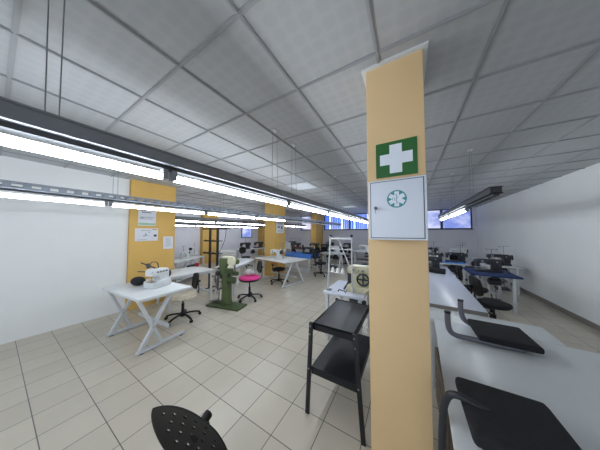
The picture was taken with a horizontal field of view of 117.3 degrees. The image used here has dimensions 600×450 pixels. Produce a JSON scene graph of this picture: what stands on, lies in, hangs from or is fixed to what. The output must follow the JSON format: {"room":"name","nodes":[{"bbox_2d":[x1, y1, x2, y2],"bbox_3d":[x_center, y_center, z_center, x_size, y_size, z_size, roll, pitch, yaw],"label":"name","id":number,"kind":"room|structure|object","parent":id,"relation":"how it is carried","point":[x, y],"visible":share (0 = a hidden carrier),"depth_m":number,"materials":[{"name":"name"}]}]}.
{"room":"sewing workshop","nodes":[
{"label":"sewing workshop","id":0,"kind":"room"},
{"bbox_2d":[0,156,129,344],"bbox_3d":[-6.652,0.393,3.355,4.320,2.845,4.030,-1,-3,31],"label":"wall","id":1,"kind":"structure","parent":0,"point":[57,259],"depth_m":3.18,"materials":[{"name":"white paint"}]},
{"bbox_2d":[125,179,175,310],"bbox_3d":[-3.649,0.435,4.446,0.420,2.845,0.895,-1,-3,31],"label":"pillar","id":2,"kind":"structure","parent":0,"point":[145,252],"depth_m":4.27,"materials":[{"name":"paint"}]},
{"bbox_2d":[135,228,157,240],"bbox_3d":[-3.540,0.224,4.221,0.004,0.290,0.435,-1,-3,31],"label":"paper notice","id":3,"kind":"object","parent":2,"relation":"attached to","point":[141,234],"visible":1,"depth_m":4.21,"materials":[{"name":"grey paper"}]},
{"bbox_2d":[138,209,155,225],"bbox_3d":[-3.540,-0.180,4.236,0.004,0.393,0.335,-1,-3,31],"label":"paper notice","id":4,"kind":"object","parent":2,"relation":"attached to","point":[145,217],"visible":0.93,"depth_m":4.22,"materials":[{"name":"white paper"}]},
{"bbox_2d":[163,236,172,248],"bbox_3d":[-3.316,0.443,4.591,0.004,0.310,0.215,-1,-3,31],"label":"paper notice","id":5,"kind":"object","parent":2,"relation":"attached to","point":[167,240],"visible":1,"depth_m":4.59,"materials":[{"name":"grey paper"}]},
{"bbox_2d":[200,211,217,263],"bbox_3d":[-5.024,0.654,10.106,0.250,2.845,0.880,-1,-3,31],"label":"pillar","id":6,"kind":"structure","parent":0,"point":[204,234],"depth_m":9.86,"materials":[{"name":"paint"}]},
{"bbox_2d":[174,208,257,266],"bbox_3d":[-5.027,0.669,10.502,0.160,2.845,10.000,-1,-3,31],"label":"wall","id":7,"kind":"structure","parent":0,"point":[185,236],"depth_m":10.78,"materials":[{"name":"grey paint"}]},
{"bbox_2d":[241,228,251,237],"bbox_3d":[-3.669,0.438,12.614,0.050,0.880,0.950,-1,-3,31],"label":"window","id":8,"kind":"structure","parent":7,"relation":"in","point":[245,232],"depth_m":12.58,"materials":[{"name":"blue glass"}]},
{"bbox_2d":[258,217,264,254],"bbox_3d":[-2.759,0.793,13.690,0.500,2.845,0.600,-1,-3,31],"label":"pillar","id":9,"kind":"structure","parent":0,"point":[261,230],"depth_m":13.43,"materials":[{"name":"paint"}]},
{"bbox_2d":[264,202,284,276],"bbox_3d":[-1.002,0.548,7.374,0.500,2.845,0.696,-1,-3,31],"label":"pillar","id":10,"kind":"structure","parent":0,"point":[273,240],"depth_m":7.11,"materials":[{"name":"paint"}]},
{"bbox_2d":[276,222,283,232],"bbox_3d":[-0.786,0.101,7.261,0.004,0.450,0.500,-1,-3,31],"label":"paper notice","id":11,"kind":"object","parent":10,"relation":"attached to","point":[279,225],"visible":1,"depth_m":7.25,"materials":[{"name":"grey paper"}]},
{"bbox_2d":[0,0,599,216],"bbox_3d":[-0.646,-0.992,5.652,12.680,0.100,14.300,-1,-3,31],"label":"ceiling","id":12,"kind":"structure","parent":0,"point":[311,40],"depth_m":1.40,"materials":[{"name":"tile"}]},
{"bbox_2d":[0,159,341,225],"bbox_3d":[-0.399,-0.520,5.836,0.106,0.829,10.845,-1,-3,31],"label":"light","id":13,"kind":"object","parent":12,"relation":"hanging from","point":[6,184],"visible":0.95,"depth_m":2.42,"materials":[{"name":"white plastic"}]},
{"bbox_2d":[0,179,341,224],"bbox_3d":[-0.399,-0.229,5.824,0.106,0.071,10.845,-1,-3,31],"label":"cable tray","id":14,"kind":"object","parent":13,"relation":"on","point":[6,184],"depth_m":2.47,"materials":[{"name":"grey metal"}]},
{"bbox_2d":[0,0,367,222],"bbox_3d":[1.259,-0.560,4.682,0.105,0.839,11.100,-1,-3,31],"label":"light","id":15,"kind":"object","parent":12,"relation":"hanging from","point":[16,117],"visible":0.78,"depth_m":0.91,"materials":[{"name":"white"}]},
{"bbox_2d":[175,216,264,224],"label":"light","id":16,"kind":"object","parent":12,"relation":"hanging from","point":[199,219],"depth_m":6.30,"materials":[{"name":"white plastic"}]},
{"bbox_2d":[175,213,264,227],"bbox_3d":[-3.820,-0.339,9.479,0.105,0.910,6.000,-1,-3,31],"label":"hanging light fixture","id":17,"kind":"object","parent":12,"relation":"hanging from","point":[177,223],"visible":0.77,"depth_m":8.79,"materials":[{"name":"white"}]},
{"bbox_2d":[285,215,305,226],"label":"light","id":18,"kind":"object","parent":12,"relation":"hanging from","point":[290,225],"depth_m":10.68,"materials":[{"name":"white plastic"}]},
{"bbox_2d":[0,0,599,216],"bbox_3d":[-0.646,-0.937,5.649,12.380,0.012,14.000,-1,-3,31],"label":"ceiling grid","id":19,"kind":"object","parent":12,"relation":"attached to","point":[18,4],"depth_m":1.51,"materials":[{"name":"grey metal"}]},
{"bbox_2d":[287,182,317,189],"bbox_3d":[0.062,-0.967,4.569,0.570,0.025,0.570,-1,-3,31],"label":"recessed light","id":20,"kind":"object","parent":12,"relation":"in","point":[304,185],"visible":0.92,"depth_m":4.53,"materials":[{"name":"white plastic"}]},
{"bbox_2d":[361,40,428,86],"bbox_3d":[0.713,-1.100,1.385,0.397,0.014,0.420,-1,-3,31],"label":"trim","id":21,"kind":"structure","parent":12,"relation":"attached to","point":[424,45],"depth_m":1.21,"materials":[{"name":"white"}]},
{"bbox_2d":[438,149,503,220],"bbox_3d":[2.948,-0.601,3.482,0.105,0.850,3.750,-1,-3,31],"label":"ceiling lamp","id":22,"kind":"object","parent":12,"relation":"hanging from","point":[488,193],"visible":1,"depth_m":2.55,"materials":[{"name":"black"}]},
{"bbox_2d":[0,255,599,449],"bbox_3d":[-0.646,1.951,5.538,12.680,0.100,14.300,-1,-3,31],"label":"floor","id":23,"kind":"structure","parent":0,"point":[76,386],"depth_m":2.15,"materials":[{"name":"ceramic"}]},
{"bbox_2d":[102,278,191,355],"bbox_3d":[-2.516,1.412,3.002,1.220,0.780,0.720,-1,-2,27],"label":"table","id":24,"kind":"object","parent":23,"relation":"on","point":[138,294],"visible":0.94,"depth_m":2.83,"materials":[{"name":"white laminate"}]},
{"bbox_2d":[130,276,145,285],"bbox_3d":[-2.770,0.952,3.125,0.199,0.144,0.326,2,-3,-41],"label":"cloth bundle","id":25,"kind":"object","parent":24,"relation":"on","point":[136,281],"visible":0.99,"depth_m":3.03,"materials":[{"name":"black fabric"}]},
{"bbox_2d":[138,262,170,288],"bbox_3d":[-2.474,0.814,3.064,0.427,0.421,0.428,0,-2,12],"label":"machine","id":26,"kind":"object","parent":24,"relation":"on","point":[161,275],"visible":1,"depth_m":3.00,"materials":[{"name":"white metal"}]},
{"bbox_2d":[164,273,200,326],"bbox_3d":[-2.261,1.400,3.575,0.604,0.850,0.632,2,-3,-42],"label":"office chair","id":27,"kind":"object","parent":23,"relation":"on","point":[187,294],"visible":0.95,"depth_m":3.52,"materials":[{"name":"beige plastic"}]},
{"bbox_2d":[157,266,213,312],"bbox_3d":[-2.783,1.483,4.436,0.840,0.750,0.980,-2,-3,37],"label":"table","id":28,"kind":"object","parent":23,"relation":"on","point":[178,273],"visible":0.65,"depth_m":4.44,"materials":[{"name":"white laminate"}]},
{"bbox_2d":[151,405,227,449],"bbox_3d":[-0.579,1.272,0.661,0.632,0.879,0.619,-1,-2,16],"label":"office chair","id":29,"kind":"object","parent":23,"relation":"on","point":[204,436],"visible":1,"depth_m":0.89,"materials":[{"name":"black plastic"}]},
{"bbox_2d":[174,256,204,282],"bbox_3d":[-3.985,1.544,6.272,0.600,0.770,1.620,0,-2,0],"label":"table","id":30,"kind":"object","parent":23,"relation":"on","point":[177,260],"visible":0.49,"depth_m":6.09,"materials":[{"name":"white laminate"}]},
{"bbox_2d":[179,246,189,258],"bbox_3d":[-4.053,0.952,6.369,0.224,0.420,0.428,0,-2,0],"label":"sewing machine","id":31,"kind":"object","parent":30,"relation":"on","point":[183,252],"visible":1,"depth_m":6.38,"materials":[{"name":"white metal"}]},
{"bbox_2d":[184,252,198,266],"bbox_3d":[-4.874,1.625,8.108,0.600,0.750,1.200,1,-3,-31],"label":"table","id":32,"kind":"object","parent":23,"relation":"on","point":[193,253],"visible":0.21,"depth_m":7.74,"materials":[{"name":"white laminate"}]},
{"bbox_2d":[203,227,230,291],"bbox_3d":[-2.541,0.975,5.417,1.120,1.840,0.500,-1,-3,31],"label":"rack","id":33,"kind":"object","parent":23,"relation":"on","point":[209,252],"visible":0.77,"depth_m":5.42,"materials":[{"name":"black metal"}]},
{"bbox_2d":[206,256,246,311],"bbox_3d":[-1.705,1.278,4.199,0.928,1.140,0.360,-1,-2,19],"label":"press","id":34,"kind":"object","parent":23,"relation":"on","point":[225,272],"visible":1,"depth_m":4.15,"materials":[{"name":"green metal"}]},
{"bbox_2d":[214,258,255,294],"bbox_3d":[-1.943,1.538,5.739,0.600,0.740,1.700,0,-2,7],"label":"table","id":35,"kind":"object","parent":23,"relation":"on","point":[243,261],"visible":0.66,"depth_m":5.67,"materials":[{"name":"white laminate"}]},
{"bbox_2d":[239,247,252,267],"bbox_3d":[-2.626,1.548,8.817,0.604,0.959,0.632,-1,-3,29],"label":"office chair","id":36,"kind":"object","parent":23,"relation":"on","point":[242,250],"visible":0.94,"depth_m":8.84,"materials":[{"name":"black plastic"}]},
{"bbox_2d":[234,247,264,257],"bbox_3d":[-2.755,1.718,10.513,0.600,0.750,2.000,-2,-3,35],"label":"table","id":37,"kind":"object","parent":23,"relation":"on","point":[262,248],"visible":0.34,"depth_m":10.55,"materials":[{"name":"grey metal"}]},
{"bbox_2d":[240,237,250,248],"bbox_3d":[-3.066,1.013,10.128,0.336,0.630,0.642,-2,-3,35],"label":"sewing machine","id":38,"kind":"object","parent":37,"relation":"on","point":[247,244],"visible":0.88,"depth_m":10.12,"materials":[{"name":"black metal"}]},
{"bbox_2d":[253,241,263,247],"bbox_3d":[-2.531,1.048,11.031,0.336,0.630,0.642,-2,-3,35],"label":"sewing machine","id":39,"kind":"object","parent":37,"relation":"on","point":[260,243],"visible":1,"depth_m":11.02,"materials":[{"name":"black metal"}]},
{"bbox_2d":[237,260,262,302],"bbox_3d":[-1.248,1.396,4.642,0.619,0.940,0.632,1,-2,-25],"label":"office chair","id":40,"kind":"object","parent":23,"relation":"on","point":[245,278],"visible":1,"depth_m":4.58,"materials":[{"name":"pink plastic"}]},
{"bbox_2d":[245,269,254,274],"bbox_3d":[-1.300,1.214,4.719,0.246,0.168,0.177,1,-2,-16],"label":"cushion","id":41,"kind":"object","parent":40,"relation":"on","point":[247,271],"visible":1,"depth_m":4.66,"materials":[{"name":"white fabric"}]},
{"bbox_2d":[270,262,288,284],"bbox_3d":[-0.716,1.559,6.056,0.632,0.723,0.604,-2,-3,42],"label":"office chair","id":42,"kind":"object","parent":23,"relation":"on","point":[275,265],"visible":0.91,"depth_m":5.94,"materials":[{"name":"black plastic"}]},
{"bbox_2d":[253,256,307,287],"bbox_3d":[-0.696,1.539,6.277,1.550,0.780,1.125,-2,-3,42],"label":"table","id":43,"kind":"object","parent":23,"relation":"on","point":[286,259],"visible":0.77,"depth_m":6.03,"materials":[{"name":"white laminate"}]},
{"bbox_2d":[270,249,284,258],"bbox_3d":[-0.778,0.889,6.346,0.535,0.525,0.280,-2,-3,42],"label":"sewing machine","id":44,"kind":"object","parent":43,"relation":"on","point":[279,253],"visible":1,"depth_m":6.20,"materials":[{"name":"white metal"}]},
{"bbox_2d":[285,258,317,274],"bbox_3d":[0.041,1.621,7.875,1.300,0.740,0.950,-1,-3,28],"label":"table","id":45,"kind":"object","parent":23,"relation":"on","point":[293,268],"visible":0.45,"depth_m":7.54,"materials":[{"name":"white laminate"}]},
{"bbox_2d":[285,251,319,258],"bbox_3d":[0.045,1.290,7.876,1.348,0.142,0.998,-1,-3,28],"label":"cloth","id":46,"kind":"object","parent":45,"relation":"on","point":[290,254],"visible":0.76,"depth_m":7.52,"materials":[{"name":"blue fabric"}]},
{"bbox_2d":[291,244,303,252],"bbox_3d":[-0.108,1.066,8.334,0.600,0.345,0.120,-1,-3,31],"label":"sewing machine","id":47,"kind":"object","parent":46,"relation":"on","point":[293,247],"visible":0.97,"depth_m":8.35,"materials":[{"name":"black metal"}]},
{"bbox_2d":[303,246,314,253],"bbox_3d":[0.392,0.979,7.864,0.482,0.472,0.252,-1,-2,25],"label":"sewing machine","id":48,"kind":"object","parent":46,"relation":"on","point":[311,249],"visible":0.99,"depth_m":7.74,"materials":[{"name":"black metal"}]},
{"bbox_2d":[311,247,321,267],"bbox_3d":[0.759,1.548,8.816,0.632,0.959,0.604,0,-2,8],"label":"office chair","id":49,"kind":"object","parent":23,"relation":"on","point":[316,248],"visible":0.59,"depth_m":8.98,"materials":[{"name":"black plastic"}]},
{"bbox_2d":[313,251,327,276],"bbox_3d":[0.799,1.493,7.145,0.604,0.939,0.632,-2,-3,35],"label":"office chair","id":50,"kind":"object","parent":23,"relation":"on","point":[315,253],"visible":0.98,"depth_m":7.11,"materials":[{"name":"black plastic"}]},
{"bbox_2d":[321,247,331,265],"bbox_3d":[1.352,1.564,9.226,0.632,0.959,0.604,-2,-3,44],"label":"office chair","id":51,"kind":"object","parent":23,"relation":"on","point":[323,249],"visible":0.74,"depth_m":9.04,"materials":[{"name":"black plastic"}]},
{"bbox_2d":[320,252,343,270],"bbox_3d":[1.479,1.630,8.245,1.000,0.750,0.600,-1,-3,31],"label":"table","id":52,"kind":"object","parent":23,"relation":"on","point":[335,257],"visible":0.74,"depth_m":8.19,"materials":[{"name":"grey metal"}]},
{"bbox_2d":[330,245,340,252],"bbox_3d":[1.590,0.995,8.326,0.535,0.525,0.280,-1,-2,19],"label":"sewing machine","id":53,"kind":"object","parent":52,"relation":"on","point":[335,247],"visible":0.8,"depth_m":8.20,"materials":[{"name":"white metal"}]},
{"bbox_2d":[305,298,369,446],"bbox_3d":[0.510,1.360,1.970,0.542,0.809,0.905,-1,-3,31],"label":"tray stand","id":54,"kind":"object","parent":23,"relation":"on","point":[342,362],"visible":0.84,"depth_m":1.76,"materials":[{"name":"black metal"}]},
{"bbox_2d":[311,334,369,392],"bbox_3d":[0.496,1.390,1.978,0.428,0.066,0.800,-1,-3,31],"label":"shelf","id":55,"kind":"object","parent":54,"relation":"attached to","point":[335,364],"depth_m":1.81,"materials":[{"name":"black metal"}]},
{"bbox_2d":[313,299,368,340],"bbox_3d":[0.484,0.997,2.000,0.400,0.072,0.720,-1,-3,31],"label":"tray","id":56,"kind":"object","parent":54,"relation":"on","point":[343,319],"depth_m":1.86,"materials":[{"name":"black metal"}]},
{"bbox_2d":[340,247,350,264],"bbox_3d":[2.295,1.565,9.250,0.632,0.959,0.604,-2,-3,44],"label":"office chair","id":57,"kind":"object","parent":23,"relation":"on","point":[341,251],"visible":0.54,"depth_m":9.12,"materials":[{"name":"black plastic"}]},
{"bbox_2d":[323,280,369,339],"bbox_3d":[0.828,1.429,3.058,0.620,0.750,0.800,-1,-3,31],"label":"table","id":58,"kind":"object","parent":23,"relation":"on","point":[340,284],"visible":0.47,"depth_m":2.87,"materials":[{"name":"white laminate"}]},
{"bbox_2d":[326,234,352,293],"bbox_3d":[0.624,0.599,2.886,0.427,0.898,0.070,-1,-3,31],"label":"stand","id":59,"kind":"object","parent":58,"relation":"on","point":[330,235],"visible":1,"depth_m":2.87,"materials":[{"name":"white metal"}]},
{"bbox_2d":[338,254,368,294],"bbox_3d":[0.952,0.771,2.918,0.577,0.555,0.499,-1,-3,31],"label":"machine","id":60,"kind":"object","parent":58,"relation":"on","point":[360,272],"visible":0.77,"depth_m":2.81,"materials":[{"name":"beige metal"}]},
{"bbox_2d":[339,248,358,260],"bbox_3d":[2.784,1.720,10.550,1.100,0.750,0.600,-1,-3,31],"label":"table","id":61,"kind":"object","parent":23,"relation":"on","point":[349,251],"visible":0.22,"depth_m":10.48,"materials":[{"name":"grey metal"}]},
{"bbox_2d":[343,239,352,247],"bbox_3d":[2.816,1.086,10.672,0.535,0.525,0.280,-1,-3,31],"label":"sewing machine","id":62,"kind":"object","parent":61,"relation":"on","point":[349,243],"visible":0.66,"depth_m":10.55,"materials":[{"name":"black metal"}]},
{"bbox_2d":[353,250,368,264],"bbox_3d":[3.146,1.659,9.002,1.000,0.750,0.600,-1,-3,31],"label":"table","id":63,"kind":"object","parent":23,"relation":"on","point":[355,251],"visible":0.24,"depth_m":8.98,"materials":[{"name":"grey metal"}]},
{"bbox_2d":[359,245,367,250],"bbox_3d":[3.221,1.025,9.099,0.535,0.525,0.280,-1,-3,31],"label":"sewing machine","id":64,"kind":"object","parent":63,"relation":"on","point":[360,246],"visible":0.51,"depth_m":8.98,"materials":[{"name":"white metal"}]},
{"bbox_2d":[435,347,453,449],"bbox_3d":[1.379,1.485,1.452,0.416,0.505,0.716,-1,-3,31],"label":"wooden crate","id":65,"kind":"object","parent":23,"relation":"on","point":[440,390],"visible":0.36,"depth_m":1.56,"materials":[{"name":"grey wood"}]},
{"bbox_2d":[430,260,469,284],"bbox_3d":[4.618,1.532,5.696,0.900,0.750,0.600,-1,-3,31],"label":"table","id":66,"kind":"object","parent":23,"relation":"on","point":[452,268],"visible":0.24,"depth_m":5.46,"materials":[{"name":"white metal"}]},
{"bbox_2d":[428,247,443,260],"bbox_3d":[4.426,0.945,5.997,0.455,0.446,0.238,-1,-3,31],"label":"sewing machine","id":67,"kind":"object","parent":66,"relation":"on","point":[441,254],"visible":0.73,"depth_m":5.89,"materials":[{"name":"black metal"}]},
{"bbox_2d":[441,261,464,263],"bbox_3d":[4.509,1.134,5.566,0.800,0.029,0.200,-1,-3,31],"label":"cloth","id":68,"kind":"object","parent":66,"relation":"on","point":[442,261],"visible":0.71,"depth_m":5.48,"materials":[{"name":"blue fabric"}]},
{"bbox_2d":[445,245,467,262],"bbox_3d":[4.890,0.895,5.734,0.535,0.525,0.280,-1,-3,31],"label":"sewing machine","id":69,"kind":"object","parent":66,"relation":"on","point":[462,257],"visible":0.99,"depth_m":5.64,"materials":[{"name":"black metal"}]},
{"bbox_2d":[449,255,467,280],"bbox_3d":[5.421,1.446,6.181,0.632,0.959,0.604,-1,-2,19],"label":"office chair","id":70,"kind":"object","parent":23,"relation":"on","point":[452,257],"visible":0.21,"depth_m":6.41,"materials":[{"name":"black plastic"}]},
{"bbox_2d":[429,267,488,340],"bbox_3d":[2.685,1.425,3.469,0.560,0.790,3.105,-1,-3,32],"label":"table","id":71,"kind":"object","parent":23,"relation":"on","point":[444,289],"visible":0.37,"depth_m":2.58,"materials":[{"name":"white laminate"}]},
{"bbox_2d":[428,247,441,267],"bbox_3d":[3.261,0.826,4.633,0.508,0.499,0.266,-1,-2,19],"label":"sewing machine","id":72,"kind":"object","parent":71,"relation":"on","point":[435,260],"visible":0.76,"depth_m":4.50,"materials":[{"name":"black metal"}]},
{"bbox_2d":[429,267,445,273],"bbox_3d":[2.980,0.989,3.965,0.114,0.116,0.279,2,-3,-38],"label":"roll","id":73,"kind":"object","parent":71,"relation":"on","point":[431,269],"visible":0.91,"depth_m":3.92,"materials":[{"name":"black fabric"}]},
{"bbox_2d":[454,265,492,317],"bbox_3d":[3.714,1.368,3.920,0.632,0.939,0.604,2,-3,-44],"label":"office chair","id":74,"kind":"object","parent":23,"relation":"on","point":[458,267],"visible":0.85,"depth_m":3.93,"materials":[{"name":"black plastic"}]},
{"bbox_2d":[457,257,489,277],"bbox_3d":[6.300,1.569,6.675,1.000,0.750,0.600,-1,-3,31],"label":"table","id":75,"kind":"object","parent":23,"relation":"on","point":[473,258],"visible":0.24,"depth_m":6.67,"materials":[{"name":"white laminate"}]},
{"bbox_2d":[450,243,467,252],"bbox_3d":[6.048,0.943,6.965,0.535,0.525,0.280,-1,-3,31],"label":"sewing machine","id":76,"kind":"object","parent":75,"relation":"on","point":[462,249],"visible":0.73,"depth_m":6.89,"materials":[{"name":"white metal"}]},
{"bbox_2d":[468,275,512,318],"bbox_3d":[3.242,1.346,3.085,0.604,0.919,0.632,-1,-2,23],"label":"office chair","id":77,"kind":"object","parent":23,"relation":"on","point":[476,286],"visible":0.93,"depth_m":3.05,"materials":[{"name":"black plastic"}]},
{"bbox_2d":[462,267,523,313],"bbox_3d":[4.447,1.477,4.287,0.800,0.750,0.900,-1,-3,32],"label":"table","id":78,"kind":"object","parent":23,"relation":"on","point":[493,278],"visible":0.67,"depth_m":4.12,"materials":[{"name":"blue fabric"}]},
{"bbox_2d":[473,249,504,272],"bbox_3d":[4.472,0.842,4.361,0.535,0.525,0.280,-1,-2,19],"label":"sewing machine","id":79,"kind":"object","parent":78,"relation":"on","point":[496,264],"visible":1,"depth_m":4.26,"materials":[{"name":"black metal"}]},
{"bbox_2d":[430,307,566,387],"bbox_3d":[1.872,1.383,1.897,0.980,0.752,0.360,-1,-3,33],"label":"table","id":80,"kind":"object","parent":23,"relation":"on","point":[537,333],"visible":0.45,"depth_m":1.95,"materials":[{"name":"white laminate"}]},
{"bbox_2d":[480,263,524,295],"bbox_3d":[5.659,1.512,5.197,0.800,0.750,0.600,-1,-3,31],"label":"table","id":81,"kind":"object","parent":23,"relation":"on","point":[507,268],"visible":0.66,"depth_m":5.11,"materials":[{"name":"grey metal"}]},
{"bbox_2d":[486,246,513,265],"bbox_3d":[5.708,0.876,5.251,0.535,0.525,0.280,-1,-3,31],"label":"sewing machine","id":82,"kind":"object","parent":81,"relation":"on","point":[507,258],"visible":0.85,"depth_m":5.13,"materials":[{"name":"black metal"}]},
{"bbox_2d":[438,377,581,449],"bbox_3d":[0.878,1.256,0.810,0.461,0.883,0.370,-1,-3,31],"label":"chair","id":83,"kind":"object","parent":23,"relation":"on","point":[497,419],"visible":1,"depth_m":0.79,"materials":[{"name":"black plastic"}]},
{"bbox_2d":[434,319,599,449],"bbox_3d":[1.484,1.348,0.965,1.150,0.750,1.620,-1,-3,33],"label":"table","id":84,"kind":"object","parent":23,"relation":"on","point":[566,380],"visible":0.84,"depth_m":1.18,"materials":[{"name":"white laminate"}]},
{"bbox_2d":[444,299,544,353],"bbox_3d":[1.632,0.868,1.632,0.584,0.254,0.374,-1,-3,31],"label":"chair","id":85,"kind":"object","parent":84,"relation":"on","point":[512,338],"visible":1,"depth_m":1.54,"materials":[{"name":"black plastic"}]},
{"bbox_3d":[1.062,1.709,10.290,1.100,0.750,0.900,-1,-3,31],"label":"table","id":86,"kind":"object","parent":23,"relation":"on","visible":0},
{"bbox_2d":[310,239,318,246],"bbox_3d":[0.825,1.076,10.400,0.535,0.525,0.280,-1,-2,25],"label":"sewing machine","id":87,"kind":"object","parent":86,"relation":"on","point":[317,243],"visible":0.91,"depth_m":10.29,"materials":[{"name":"black metal"}]},
{"bbox_3d":[-0.485,1.734,10.914,1.400,0.750,0.700,-1,-3,31],"label":"table","id":88,"kind":"object","parent":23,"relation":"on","visible":0},
{"bbox_2d":[285,242,292,247],"bbox_3d":[-0.712,1.106,11.189,0.535,0.525,0.280,-1,-3,31],"label":"sewing machine","id":89,"kind":"object","parent":88,"relation":"on","point":[288,243],"visible":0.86,"depth_m":11.05,"materials":[{"name":"white metal"}]},
{"bbox_3d":[5.377,1.604,7.569,1.000,0.750,0.600,-1,-3,31],"label":"table","id":90,"kind":"object","parent":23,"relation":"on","visible":0},
{"bbox_2d":[428,242,437,252],"bbox_3d":[5.426,0.968,7.622,0.535,0.525,0.280,-1,-3,31],"label":"sewing machine","id":91,"kind":"object","parent":90,"relation":"on","point":[436,248],"visible":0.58,"depth_m":7.48,"materials":[{"name":"black metal"}]},
{"bbox_3d":[-3.542,1.655,8.888,0.600,0.750,1.000,1,-3,-31],"label":"table","id":92,"kind":"object","parent":23,"relation":"on","visible":0},
{"bbox_2d":[219,250,235,256],"bbox_3d":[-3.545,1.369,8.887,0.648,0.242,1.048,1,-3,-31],"label":"sewing machine","id":93,"kind":"object","parent":92,"relation":"on","point":[224,252],"visible":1,"depth_m":8.54,"materials":[{"name":"white metal"}]},
{"bbox_2d":[311,214,322,258],"bbox_3d":[1.121,0.730,12.066,0.395,2.845,1.050,-1,-3,31],"label":"pillar","id":94,"kind":"structure","parent":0,"point":[316,229],"depth_m":11.70,"materials":[{"name":"paint"}]},
{"bbox_2d":[285,207,478,266],"bbox_3d":[2.965,0.716,11.703,12.680,2.845,0.200,-1,-3,31],"label":"wall","id":95,"kind":"structure","parent":0,"point":[446,240],"depth_m":9.42,"materials":[{"name":"grey paint"}]},
{"bbox_2d":[301,216,310,229],"bbox_3d":[0.617,-0.132,13.020,1.390,1.029,0.180,-1,-3,31],"label":"window","id":96,"kind":"structure","parent":95,"relation":"in","point":[308,226],"depth_m":13.19,"materials":[{"name":"blue"}]},
{"bbox_2d":[324,213,367,229],"bbox_3d":[3.509,-0.198,11.312,4.410,1.029,0.180,-1,-3,31],"label":"window","id":97,"kind":"structure","parent":95,"relation":"in","point":[347,224],"depth_m":11.69,"materials":[{"name":"blue glass"}]},
{"bbox_2d":[331,256,477,267],"bbox_3d":[2.910,2.089,11.556,12.380,0.090,0.016,-1,-3,31],"label":"baseboard","id":98,"kind":"structure","parent":95,"relation":"attached to","point":[331,256],"depth_m":9.33,"materials":[{"name":"grey"}]},
{"bbox_2d":[427,208,472,229],"bbox_3d":[7.026,-0.278,9.235,2.580,1.029,0.180,-1,-3,31],"label":"window","id":99,"kind":"structure","parent":95,"relation":"in","point":[463,221],"depth_m":9.04,"materials":[{"name":"blue glass"}]},
{"bbox_2d":[366,49,432,449],"bbox_3d":[0.713,0.314,1.331,0.341,2.845,0.364,-1,-3,31],"label":"pillar","id":100,"kind":"structure","parent":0,"point":[399,306],"depth_m":1.17,"materials":[{"name":"paint"}]},
{"bbox_2d":[376,136,417,178],"bbox_3d":[0.626,-0.436,1.195,0.240,0.234,0.008,-1,-3,31],"label":"sign","id":101,"kind":"object","parent":100,"relation":"attached to","point":[398,157],"visible":1,"depth_m":1.19,"materials":[{"name":"green plastic"}]},
{"bbox_2d":[368,175,427,240],"bbox_3d":[0.591,-0.095,1.122,0.313,0.372,0.146,-1,-3,31],"label":"upper cabinet","id":102,"kind":"object","parent":100,"relation":"attached to","point":[398,206],"visible":1,"depth_m":1.08,"materials":[{"name":"metal"}]},
{"bbox_2d":[477,163,599,325],"bbox_3d":[4.752,0.356,2.407,0.160,2.845,14.000,-1,-3,31],"label":"wall","id":103,"kind":"structure","parent":0,"point":[551,229],"depth_m":3.98,"materials":[{"name":"white paint"}]},
{"bbox_2d":[478,267,599,330],"bbox_3d":[4.676,1.734,2.399,0.016,0.090,13.960,-1,-3,31],"label":"baseboard","id":104,"kind":"structure","parent":103,"relation":"attached to","point":[575,316],"depth_m":3.84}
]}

